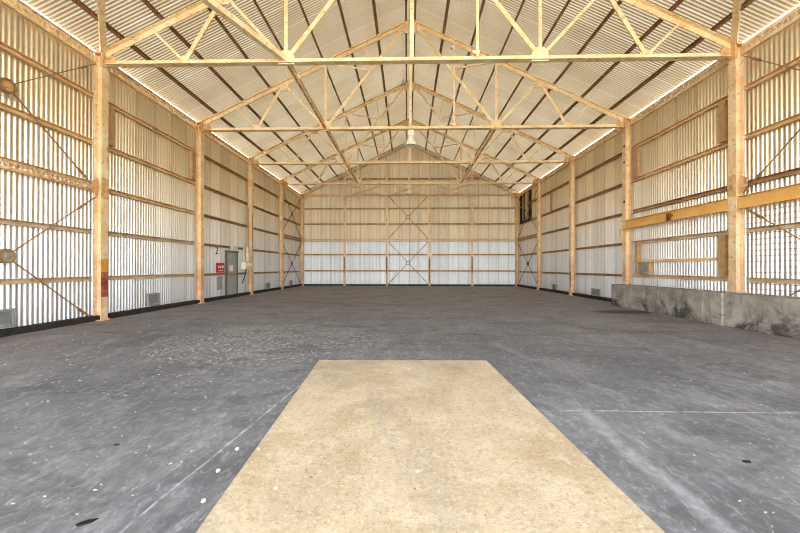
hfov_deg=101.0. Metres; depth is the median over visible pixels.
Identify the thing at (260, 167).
beam
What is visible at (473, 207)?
wall rail
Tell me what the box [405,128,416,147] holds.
lamp
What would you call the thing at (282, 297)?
flakes
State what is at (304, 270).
wall rail
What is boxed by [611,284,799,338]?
wall
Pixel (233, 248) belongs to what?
exit light
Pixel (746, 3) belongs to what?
purlin
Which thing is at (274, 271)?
wall rail
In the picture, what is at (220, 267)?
safety sign
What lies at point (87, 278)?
wall rail
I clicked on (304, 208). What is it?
wall rail
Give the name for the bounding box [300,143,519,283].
wall
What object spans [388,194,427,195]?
wall rail
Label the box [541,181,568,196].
wall rail
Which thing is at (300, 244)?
brace
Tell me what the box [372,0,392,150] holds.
purlin
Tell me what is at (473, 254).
wall rail
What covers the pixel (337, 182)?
brace
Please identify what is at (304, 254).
wall rail
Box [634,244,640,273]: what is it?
board
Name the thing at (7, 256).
brace
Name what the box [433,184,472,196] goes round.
brace
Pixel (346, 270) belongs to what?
wall rail
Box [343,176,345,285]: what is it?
wall post
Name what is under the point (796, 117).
wall rail
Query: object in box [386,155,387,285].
wall post
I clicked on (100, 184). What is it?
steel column
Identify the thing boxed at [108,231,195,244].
wall rail
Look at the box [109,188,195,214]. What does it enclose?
wall rail
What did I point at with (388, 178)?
wall rail
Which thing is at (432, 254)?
wall rail
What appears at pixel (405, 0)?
ridge purlin
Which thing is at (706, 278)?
wall rail
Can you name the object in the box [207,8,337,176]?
purlin
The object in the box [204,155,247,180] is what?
wall rail
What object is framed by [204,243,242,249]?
wall rail
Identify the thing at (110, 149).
wall rail
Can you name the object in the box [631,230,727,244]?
wall rail
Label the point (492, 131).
tie beam
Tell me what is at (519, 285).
baseboard
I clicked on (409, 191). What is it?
lamp
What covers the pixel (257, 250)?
wall rail
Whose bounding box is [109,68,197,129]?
beam
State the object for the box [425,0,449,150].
purlin
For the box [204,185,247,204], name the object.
wall rail
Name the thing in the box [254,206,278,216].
wall rail
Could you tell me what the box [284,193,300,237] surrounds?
brace
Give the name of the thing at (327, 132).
tie beam
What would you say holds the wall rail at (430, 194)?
attached to the wall post at (471, 174)
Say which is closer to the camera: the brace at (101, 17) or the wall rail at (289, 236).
the brace at (101, 17)
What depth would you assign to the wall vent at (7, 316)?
6.76 m
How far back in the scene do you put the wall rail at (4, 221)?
7.44 m
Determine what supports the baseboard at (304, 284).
attached to the wall at (311, 262)
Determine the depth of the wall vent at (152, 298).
10.64 m
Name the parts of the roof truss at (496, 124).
gusset plate, king post, apex plate, gusset plate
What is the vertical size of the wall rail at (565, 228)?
0.100 m
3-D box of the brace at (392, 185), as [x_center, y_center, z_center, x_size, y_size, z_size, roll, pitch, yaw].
[0.750,-5.322,23.152,0.070,0.070,5.046,0,0,38]
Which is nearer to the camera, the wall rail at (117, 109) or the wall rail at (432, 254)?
the wall rail at (117, 109)
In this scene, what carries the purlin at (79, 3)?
attached to the ceiling
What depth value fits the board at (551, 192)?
19.32 m
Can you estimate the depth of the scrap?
1.80 m
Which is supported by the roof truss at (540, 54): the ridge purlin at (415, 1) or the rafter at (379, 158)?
the ridge purlin at (415, 1)
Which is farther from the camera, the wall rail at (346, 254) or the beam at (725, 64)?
the wall rail at (346, 254)
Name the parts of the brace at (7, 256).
rod, rod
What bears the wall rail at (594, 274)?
attached to the wall at (776, 99)
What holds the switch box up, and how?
attached to the wall at (53, 253)
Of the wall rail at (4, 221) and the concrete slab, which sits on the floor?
the concrete slab
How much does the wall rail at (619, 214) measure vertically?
0.100 m
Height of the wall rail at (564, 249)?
0.100 m
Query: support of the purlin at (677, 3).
on the roof truss at (540, 54)
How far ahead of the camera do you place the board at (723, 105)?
8.71 m
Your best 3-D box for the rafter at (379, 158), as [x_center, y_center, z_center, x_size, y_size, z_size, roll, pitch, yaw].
[-3.380,-7.464,25.409,8.140,3.974,0.120,0,0,1]
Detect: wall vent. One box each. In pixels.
[0,308,15,328]
[147,293,159,306]
[591,288,599,295]
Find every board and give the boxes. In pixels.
[108,105,114,146]
[189,151,195,180]
[550,192,551,210]
[633,147,640,177]
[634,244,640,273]
[647,262,652,273]
[718,100,727,143]
[718,235,727,276]
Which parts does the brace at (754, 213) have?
rod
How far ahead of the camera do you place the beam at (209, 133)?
14.87 m
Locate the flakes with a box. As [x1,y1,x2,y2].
[4,297,796,532]
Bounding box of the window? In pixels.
[520,189,531,223]
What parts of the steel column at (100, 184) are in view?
splice plate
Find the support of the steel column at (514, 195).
on the floor
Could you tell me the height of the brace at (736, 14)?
1.776 m
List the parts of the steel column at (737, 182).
splice plate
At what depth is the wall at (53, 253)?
9.19 m
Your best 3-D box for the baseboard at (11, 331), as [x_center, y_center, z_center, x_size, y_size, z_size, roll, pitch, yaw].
[-8.019,1.361,10.944,0.350,0.130,29.542,0,0,1]
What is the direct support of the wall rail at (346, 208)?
attached to the wall post at (344, 257)
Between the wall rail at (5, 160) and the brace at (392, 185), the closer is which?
the wall rail at (5, 160)
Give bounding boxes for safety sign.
[216,263,224,272]
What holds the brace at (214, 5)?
attached to the roof truss at (540, 54)
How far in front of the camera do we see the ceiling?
12.07 m
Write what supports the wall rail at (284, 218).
attached to the steel column at (281, 186)
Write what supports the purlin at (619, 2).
on the roof truss at (540, 54)
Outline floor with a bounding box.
[0,286,799,532]
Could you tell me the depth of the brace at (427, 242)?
25.18 m
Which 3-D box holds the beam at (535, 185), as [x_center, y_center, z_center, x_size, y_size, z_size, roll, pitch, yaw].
[8.898,-5.376,22.949,0.080,0.270,3.953,0,0,1]
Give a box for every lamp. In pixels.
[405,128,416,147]
[406,182,412,194]
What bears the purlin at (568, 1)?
attached to the ceiling
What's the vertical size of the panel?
0.420 m
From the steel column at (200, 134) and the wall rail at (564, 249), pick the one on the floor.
the steel column at (200, 134)
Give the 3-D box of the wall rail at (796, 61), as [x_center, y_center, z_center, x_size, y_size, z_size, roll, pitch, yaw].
[8.597,-4.456,6.226,0.100,0.120,4.068,0,0,1]
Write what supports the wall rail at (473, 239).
attached to the steel column at (514, 195)
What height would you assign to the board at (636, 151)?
1.080 m
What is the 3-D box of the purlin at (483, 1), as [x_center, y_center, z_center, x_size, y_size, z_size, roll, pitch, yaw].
[2.686,-8.486,10.671,0.127,0.172,29.392,0,0,1]
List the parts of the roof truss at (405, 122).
king post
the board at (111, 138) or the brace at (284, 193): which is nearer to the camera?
the board at (111, 138)
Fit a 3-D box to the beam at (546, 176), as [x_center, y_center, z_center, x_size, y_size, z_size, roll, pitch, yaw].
[8.807,-5.391,18.782,0.080,0.270,3.953,0,0,1]
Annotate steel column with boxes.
[91,51,116,320]
[196,121,210,303]
[248,157,258,294]
[279,179,287,288]
[300,193,306,285]
[512,192,518,285]
[532,178,540,289]
[564,155,574,295]
[616,117,630,283]
[719,42,747,291]
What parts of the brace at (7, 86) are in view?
rod, rod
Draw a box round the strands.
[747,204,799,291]
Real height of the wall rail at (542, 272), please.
0.100 m
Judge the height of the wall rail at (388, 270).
0.110 m
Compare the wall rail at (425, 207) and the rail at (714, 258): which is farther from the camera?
the wall rail at (425, 207)
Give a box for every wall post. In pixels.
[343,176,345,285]
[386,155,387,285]
[428,154,430,285]
[471,174,472,285]
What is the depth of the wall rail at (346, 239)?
25.39 m
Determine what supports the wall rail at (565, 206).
attached to the steel column at (570, 159)
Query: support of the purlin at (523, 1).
attached to the ceiling
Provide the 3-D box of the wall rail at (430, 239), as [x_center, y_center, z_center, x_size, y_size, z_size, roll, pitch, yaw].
[3.878,-2.012,25.231,3.122,0.220,0.070,0,0,1]
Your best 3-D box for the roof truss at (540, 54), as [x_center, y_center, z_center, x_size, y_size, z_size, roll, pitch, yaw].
[0.313,-7.379,8.534,16.224,4.228,0.235,0,0,1]
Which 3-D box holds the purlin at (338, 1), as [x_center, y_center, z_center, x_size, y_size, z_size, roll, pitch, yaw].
[-1.963,-8.490,10.772,0.127,0.172,29.392,0,0,1]
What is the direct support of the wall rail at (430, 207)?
attached to the wall post at (471, 174)
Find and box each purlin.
[71,0,310,190]
[141,0,323,182]
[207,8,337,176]
[253,0,349,166]
[298,0,363,160]
[337,0,378,154]
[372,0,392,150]
[405,0,406,140]
[412,0,416,116]
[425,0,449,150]
[439,0,485,153]
[454,0,524,160]
[466,0,570,170]
[480,0,621,176]
[494,0,683,181]
[508,0,754,189]
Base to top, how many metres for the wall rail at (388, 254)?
0.110 m
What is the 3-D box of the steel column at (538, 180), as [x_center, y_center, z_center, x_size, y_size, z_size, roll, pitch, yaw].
[8.649,-2.083,20.858,0.540,7.119,0.280,0,0,1]
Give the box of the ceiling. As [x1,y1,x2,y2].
[23,0,799,192]
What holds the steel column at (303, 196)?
on the floor
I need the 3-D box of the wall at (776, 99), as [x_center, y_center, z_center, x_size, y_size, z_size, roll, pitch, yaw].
[8.776,-2.148,10.610,0.032,6.935,29.582,0,0,1]
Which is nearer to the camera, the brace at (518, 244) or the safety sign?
the safety sign
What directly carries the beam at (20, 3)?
attached to the steel column at (100, 184)
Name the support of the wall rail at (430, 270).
attached to the wall post at (471, 174)
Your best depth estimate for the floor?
3.63 m
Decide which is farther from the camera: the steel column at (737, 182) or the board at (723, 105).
the board at (723, 105)
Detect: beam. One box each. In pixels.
[0,0,95,62]
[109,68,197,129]
[205,132,248,163]
[254,165,279,183]
[284,185,300,197]
[287,66,326,128]
[326,131,345,162]
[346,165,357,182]
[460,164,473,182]
[473,130,495,161]
[518,184,536,196]
[540,163,568,182]
[574,129,621,161]
[620,198,727,235]
[629,60,727,125]
[736,183,799,208]
[742,5,799,54]
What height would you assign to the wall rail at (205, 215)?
0.100 m
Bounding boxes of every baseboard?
[0,284,301,336]
[304,284,514,285]
[517,284,610,301]
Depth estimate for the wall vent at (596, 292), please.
14.75 m
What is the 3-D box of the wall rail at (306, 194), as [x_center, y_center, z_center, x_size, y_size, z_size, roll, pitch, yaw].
[-5.860,-5.500,25.496,3.070,0.140,0.100,0,0,1]
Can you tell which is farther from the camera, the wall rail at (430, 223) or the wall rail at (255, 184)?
the wall rail at (430, 223)
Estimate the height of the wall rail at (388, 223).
0.110 m
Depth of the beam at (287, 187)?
23.53 m
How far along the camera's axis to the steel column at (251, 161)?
17.04 m
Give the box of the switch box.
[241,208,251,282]
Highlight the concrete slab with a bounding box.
[196,360,664,532]
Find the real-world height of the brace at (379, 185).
0.070 m
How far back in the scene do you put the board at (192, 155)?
12.48 m
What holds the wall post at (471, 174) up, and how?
on the floor
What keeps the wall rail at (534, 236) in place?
attached to the steel column at (538, 180)
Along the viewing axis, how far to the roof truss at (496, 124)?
12.70 m
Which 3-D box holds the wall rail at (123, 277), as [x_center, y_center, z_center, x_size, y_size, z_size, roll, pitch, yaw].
[-7.981,0.326,10.789,0.100,0.120,3.968,0,0,1]
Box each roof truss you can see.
[105,0,732,67]
[202,19,624,131]
[253,81,569,164]
[283,118,537,184]
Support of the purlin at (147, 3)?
on the roof truss at (540, 54)
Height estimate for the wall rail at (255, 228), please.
0.100 m
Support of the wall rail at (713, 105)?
attached to the wall at (776, 99)
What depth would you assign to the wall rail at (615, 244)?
14.40 m
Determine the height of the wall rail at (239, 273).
0.100 m
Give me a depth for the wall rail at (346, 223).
25.36 m
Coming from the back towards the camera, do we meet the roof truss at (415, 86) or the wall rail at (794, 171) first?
the roof truss at (415, 86)
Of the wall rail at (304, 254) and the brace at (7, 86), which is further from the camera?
the wall rail at (304, 254)
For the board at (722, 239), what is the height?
1.090 m
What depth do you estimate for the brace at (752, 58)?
7.66 m
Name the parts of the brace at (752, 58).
rod, rod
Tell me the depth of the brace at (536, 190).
22.99 m
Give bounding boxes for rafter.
[306,145,404,193]
[415,147,513,193]
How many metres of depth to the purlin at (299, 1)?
12.26 m
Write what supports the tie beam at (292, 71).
attached to the roof truss at (540, 54)
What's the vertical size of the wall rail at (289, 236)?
0.235 m
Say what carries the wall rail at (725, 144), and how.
attached to the steel column at (737, 182)
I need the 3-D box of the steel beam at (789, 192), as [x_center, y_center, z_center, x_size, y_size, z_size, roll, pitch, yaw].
[8.389,-1.596,6.218,0.080,0.320,4.063,0,0,1]
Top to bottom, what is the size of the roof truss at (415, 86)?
4.228 m
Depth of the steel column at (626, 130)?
12.51 m
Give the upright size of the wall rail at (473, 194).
0.140 m
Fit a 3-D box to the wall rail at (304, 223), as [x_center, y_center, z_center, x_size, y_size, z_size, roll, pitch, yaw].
[-5.862,-3.270,25.488,3.070,0.110,0.100,0,0,1]
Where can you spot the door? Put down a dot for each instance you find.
(231, 258)
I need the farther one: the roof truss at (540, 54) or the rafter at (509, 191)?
the rafter at (509, 191)
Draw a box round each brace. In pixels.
[0,64,94,183]
[0,197,95,316]
[97,0,106,52]
[200,0,285,60]
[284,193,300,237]
[284,244,300,283]
[337,182,386,195]
[345,185,382,197]
[387,181,429,195]
[388,197,427,238]
[388,242,427,283]
[392,185,429,196]
[430,181,480,195]
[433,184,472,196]
[518,190,536,237]
[518,244,536,284]
[730,0,741,44]
[742,55,799,192]
[745,208,799,295]
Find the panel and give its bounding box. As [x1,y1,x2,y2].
[638,262,646,273]
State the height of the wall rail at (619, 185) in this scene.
0.100 m
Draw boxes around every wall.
[0,0,299,328]
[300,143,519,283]
[519,10,799,297]
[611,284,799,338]
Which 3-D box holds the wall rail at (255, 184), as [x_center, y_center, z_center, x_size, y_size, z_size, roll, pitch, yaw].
[-7.795,-4.424,19.141,0.100,0.100,3.968,0,0,1]
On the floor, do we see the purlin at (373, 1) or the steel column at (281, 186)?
the steel column at (281, 186)
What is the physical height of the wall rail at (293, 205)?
0.100 m
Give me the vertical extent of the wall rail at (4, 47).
0.120 m
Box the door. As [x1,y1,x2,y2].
[225,250,238,294]
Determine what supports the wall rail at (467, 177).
attached to the wall post at (471, 174)
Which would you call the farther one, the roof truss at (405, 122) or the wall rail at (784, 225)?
the roof truss at (405, 122)
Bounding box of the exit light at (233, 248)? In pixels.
[230,246,237,250]
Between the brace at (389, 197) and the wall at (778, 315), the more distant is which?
the brace at (389, 197)
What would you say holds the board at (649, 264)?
attached to the wall rail at (706, 278)
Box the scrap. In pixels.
[75,518,98,526]
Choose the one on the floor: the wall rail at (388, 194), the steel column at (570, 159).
the steel column at (570, 159)
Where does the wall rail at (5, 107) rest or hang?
attached to the steel column at (100, 184)
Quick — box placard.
[217,276,221,289]
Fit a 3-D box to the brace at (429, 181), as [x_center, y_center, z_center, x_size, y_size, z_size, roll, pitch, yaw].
[0.510,-5.412,23.157,0.070,0.070,5.046,0,0,-35]
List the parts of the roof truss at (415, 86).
apex plate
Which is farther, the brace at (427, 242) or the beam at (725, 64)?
the brace at (427, 242)
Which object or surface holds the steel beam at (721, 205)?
attached to the steel column at (626, 130)
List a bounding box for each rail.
[0,41,94,97]
[0,102,94,144]
[0,156,92,190]
[0,218,93,233]
[0,276,93,284]
[108,146,195,184]
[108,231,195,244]
[108,274,195,279]
[109,102,196,150]
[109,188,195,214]
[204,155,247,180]
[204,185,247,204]
[204,214,247,227]
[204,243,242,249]
[204,272,247,275]
[253,271,279,273]
[254,183,278,197]
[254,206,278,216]
[254,227,277,234]
[254,249,278,253]
[284,199,300,209]
[284,218,300,225]
[284,234,300,241]
[304,208,343,209]
[304,223,343,224]
[304,239,343,241]
[304,254,343,254]
[304,270,342,271]
[306,194,343,195]
[346,178,385,179]
[346,194,385,195]
[346,208,385,208]
[346,223,385,224]
[346,239,385,241]
[346,254,385,254]
[346,270,385,271]
[388,178,427,179]
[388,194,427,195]
[388,207,427,208]
[388,223,427,224]
[388,239,427,241]
[388,254,426,254]
[388,270,427,271]
[430,177,470,179]
[430,194,470,195]
[430,207,470,208]
[430,223,470,224]
[430,239,470,241]
[430,270,470,271]
[432,254,470,254]
[473,194,511,195]
[473,207,514,208]
[473,223,514,224]
[473,239,514,241]
[473,254,514,254]
[473,270,514,271]
[518,233,536,240]
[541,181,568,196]
[541,204,568,216]
[541,226,568,234]
[541,249,568,253]
[542,272,568,273]
[574,152,621,179]
[575,183,621,203]
[575,213,621,226]
[575,273,621,276]
[576,243,621,249]
[631,141,727,182]
[631,186,726,213]
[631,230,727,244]
[632,95,727,149]
[633,274,727,280]
[638,257,717,261]
[743,56,799,90]
[743,113,799,139]
[744,222,799,232]
[744,277,799,284]
[748,167,799,185]
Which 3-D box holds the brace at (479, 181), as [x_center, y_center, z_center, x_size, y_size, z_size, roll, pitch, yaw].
[3.759,-5.410,23.086,0.070,0.070,5.011,0,0,-35]
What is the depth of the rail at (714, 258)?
10.06 m
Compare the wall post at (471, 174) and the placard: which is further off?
the wall post at (471, 174)
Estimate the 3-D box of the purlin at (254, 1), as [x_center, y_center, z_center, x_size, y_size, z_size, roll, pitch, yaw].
[-4.073,-7.489,10.815,0.127,0.172,29.392,0,0,1]
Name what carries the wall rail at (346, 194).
attached to the wall post at (344, 257)
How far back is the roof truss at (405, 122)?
21.03 m
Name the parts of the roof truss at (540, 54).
gusset plate, gusset plate, gusset plate, king post, gusset plate, gusset plate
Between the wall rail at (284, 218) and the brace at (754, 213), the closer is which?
the brace at (754, 213)
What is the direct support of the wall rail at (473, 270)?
attached to the wall post at (471, 174)
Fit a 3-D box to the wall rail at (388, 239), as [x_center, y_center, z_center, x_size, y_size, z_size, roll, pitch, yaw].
[0.624,-2.015,25.302,3.132,0.220,0.070,0,0,1]
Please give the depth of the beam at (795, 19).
7.57 m
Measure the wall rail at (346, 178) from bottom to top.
0.120 m
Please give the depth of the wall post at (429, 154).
25.16 m
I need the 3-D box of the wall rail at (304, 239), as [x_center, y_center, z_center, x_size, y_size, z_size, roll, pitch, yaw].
[-5.864,-2.020,25.443,3.092,0.220,0.070,0,0,1]
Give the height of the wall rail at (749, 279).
0.120 m
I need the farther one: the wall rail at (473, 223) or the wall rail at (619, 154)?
the wall rail at (473, 223)
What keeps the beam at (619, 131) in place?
attached to the steel column at (570, 159)
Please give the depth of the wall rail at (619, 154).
14.44 m
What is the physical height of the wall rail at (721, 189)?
0.120 m

